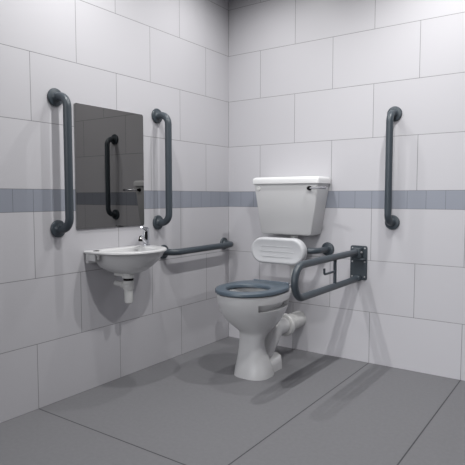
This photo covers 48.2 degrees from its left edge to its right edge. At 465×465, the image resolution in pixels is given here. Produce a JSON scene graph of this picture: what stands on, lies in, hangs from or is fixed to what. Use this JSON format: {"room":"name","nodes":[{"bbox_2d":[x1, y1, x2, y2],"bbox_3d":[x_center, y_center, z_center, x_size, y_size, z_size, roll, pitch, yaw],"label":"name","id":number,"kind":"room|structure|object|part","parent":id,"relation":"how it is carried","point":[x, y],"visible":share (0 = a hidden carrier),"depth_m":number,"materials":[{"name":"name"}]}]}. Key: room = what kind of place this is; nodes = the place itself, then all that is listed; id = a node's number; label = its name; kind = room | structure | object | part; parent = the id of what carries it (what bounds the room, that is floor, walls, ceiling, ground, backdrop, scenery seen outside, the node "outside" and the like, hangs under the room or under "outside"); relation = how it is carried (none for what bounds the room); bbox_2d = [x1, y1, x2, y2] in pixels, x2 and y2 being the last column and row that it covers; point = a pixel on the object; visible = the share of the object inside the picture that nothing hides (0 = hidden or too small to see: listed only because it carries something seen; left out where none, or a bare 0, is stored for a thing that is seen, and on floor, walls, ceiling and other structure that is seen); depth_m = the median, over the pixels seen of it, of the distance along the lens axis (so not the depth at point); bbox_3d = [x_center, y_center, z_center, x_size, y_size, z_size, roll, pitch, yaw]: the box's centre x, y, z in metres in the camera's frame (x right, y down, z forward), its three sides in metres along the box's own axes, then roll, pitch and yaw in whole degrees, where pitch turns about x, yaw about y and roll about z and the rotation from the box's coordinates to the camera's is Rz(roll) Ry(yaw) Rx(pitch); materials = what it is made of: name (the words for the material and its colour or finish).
{"room":"public restroom","nodes":[
{"label":"public restroom","id":0,"kind":"room"},
{"bbox_2d":[0,0,228,422],"bbox_3d":[-0.955,-0.401,2.282,0.100,2.420,3.300,3,5,35],"label":"wall","id":1,"kind":"structure","parent":0,"point":[66,330],"depth_m":2.63,"materials":[{"name":"tile"}]},
{"bbox_2d":[47,88,73,237],"bbox_3d":[-0.770,-0.316,2.371,0.107,0.684,0.082,3,5,35],"label":"grab rail","id":2,"kind":"object","parent":1,"relation":"attached to","point":[55,97],"visible":1,"depth_m":2.34,"materials":[{"name":"grey metal"}]},
{"bbox_2d":[74,103,143,229],"bbox_3d":[-0.621,-0.328,2.672,0.005,0.604,0.457,3,5,35],"label":"wall mirror","id":3,"kind":"object","parent":1,"relation":"attached to","point":[108,143],"visible":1,"depth_m":2.65,"materials":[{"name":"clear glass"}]},
{"bbox_2d":[83,226,166,303],"bbox_3d":[-0.500,0.168,2.649,0.274,0.392,0.419,3,5,35],"label":"washbasin","id":4,"kind":"object","parent":1,"relation":"attached to","point":[127,261],"visible":1,"depth_m":2.58,"materials":[{"name":"white ceramic"}]},
{"bbox_3d":[-0.499,0.146,2.647,0.271,0.125,0.419,3,5,35],"label":"bowl","id":5,"kind":"part","parent":4,"relation":"part of","materials":[{"name":"white ceramic"}]},
{"bbox_2d":[138,226,149,245],"bbox_3d":[-0.475,0.019,2.769,0.092,0.111,0.134,3,5,35],"label":"tap","id":6,"kind":"object","parent":4,"relation":"on","point":[145,238],"depth_m":2.80,"materials":[{"name":"silver metal"}]},
{"bbox_2d":[152,108,171,229],"bbox_3d":[-0.385,-0.355,2.921,0.107,0.682,0.082,3,5,35],"label":"grab rail","id":7,"kind":"object","parent":1,"relation":"attached to","point":[159,222],"visible":1,"depth_m":2.89,"materials":[{"name":"grey metal"}]},
{"bbox_2d":[161,237,233,258],"bbox_3d":[-0.190,0.095,3.234,0.104,0.086,0.680,3,5,35],"label":"grab rail","id":8,"kind":"object","parent":1,"relation":"attached to","point":[224,243],"visible":0.92,"depth_m":3.13,"materials":[{"name":"grey metal"}]},
{"bbox_2d":[0,337,464,464],"bbox_3d":[0.398,0.921,1.425,3.400,0.100,3.300,3,5,35],"label":"floor","id":9,"kind":"structure","parent":0,"point":[191,407],"depth_m":2.28,"materials":[{"name":"grey tile"}]},
{"bbox_2d":[215,279,305,380],"bbox_3d":[0.201,0.532,2.949,0.354,0.512,0.786,3,5,35],"label":"toilet","id":10,"kind":"object","parent":9,"relation":"on","point":[257,308],"visible":1,"depth_m":2.75,"materials":[{"name":"white ceramic"}]},
{"bbox_3d":[0.096,0.301,2.783,0.354,0.023,0.420,3,5,35],"label":"seat","id":11,"kind":"part","parent":10,"relation":"part of","materials":[{"name":"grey plastic"}]},
{"bbox_2d":[229,0,464,380],"bbox_3d":[1.355,-0.424,2.619,3.300,2.420,0.100,3,5,35],"label":"wall","id":12,"kind":"structure","parent":0,"point":[314,84],"depth_m":2.99,"materials":[{"name":"tile"}]},
{"bbox_2d":[253,176,330,293],"bbox_3d":[0.345,0.021,3.111,0.518,0.706,0.299,3,5,35],"label":"cistern","id":13,"kind":"object","parent":12,"relation":"attached to","point":[293,206],"visible":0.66,"depth_m":3.09,"materials":[{"name":"white ceramic"}]},
{"bbox_3d":[0.357,-0.143,3.175,0.434,0.306,0.162,3,5,35],"label":"tank","id":14,"kind":"part","parent":13,"relation":"part of","materials":[{"name":"white ceramic"}]},
{"bbox_3d":[0.354,-0.315,3.159,0.452,0.042,0.174,3,5,35],"label":"lid","id":15,"kind":"part","parent":13,"relation":"part of","materials":[{"name":"white ceramic"}]},
{"bbox_3d":[0.480,-0.252,2.945,0.016,0.016,0.130,-3,5,-41],"label":"flush lever","id":16,"kind":"part","parent":13,"relation":"part of","materials":[{"name":"silver metal"}]},
{"bbox_2d":[251,237,333,264],"bbox_3d":[0.352,0.104,3.145,0.457,0.154,0.248,3,5,35],"label":"backrest","id":17,"kind":"object","parent":12,"relation":"attached to","point":[274,250],"visible":0.98,"depth_m":3.05,"materials":[{"name":"white plastic"}]},
{"bbox_2d":[291,245,367,300],"bbox_3d":[0.506,0.203,2.703,0.101,0.209,0.805,3,5,35],"label":"support rail","id":18,"kind":"object","parent":12,"relation":"attached to","point":[357,254],"visible":1,"depth_m":2.75,"materials":[{"name":"metal"}]},
{"bbox_3d":[0.543,0.208,2.757,0.018,0.136,0.018,3,5,35],"label":"cross post","id":19,"kind":"part","parent":18,"relation":"part of","materials":[{"name":"grey metal"}]},
{"bbox_3d":[0.735,0.175,3.028,0.101,0.200,0.008,3,5,35],"label":"wall plate","id":20,"kind":"part","parent":18,"relation":"part of","materials":[{"name":"grey metal"}]},
{"bbox_2d":[384,106,401,229],"bbox_3d":[0.865,-0.352,2.844,0.082,0.679,0.101,3,5,35],"label":"grab rail","id":21,"kind":"object","parent":12,"relation":"attached to","point":[394,113],"visible":1,"depth_m":2.81,"materials":[{"name":"grey metal"}]}
]}

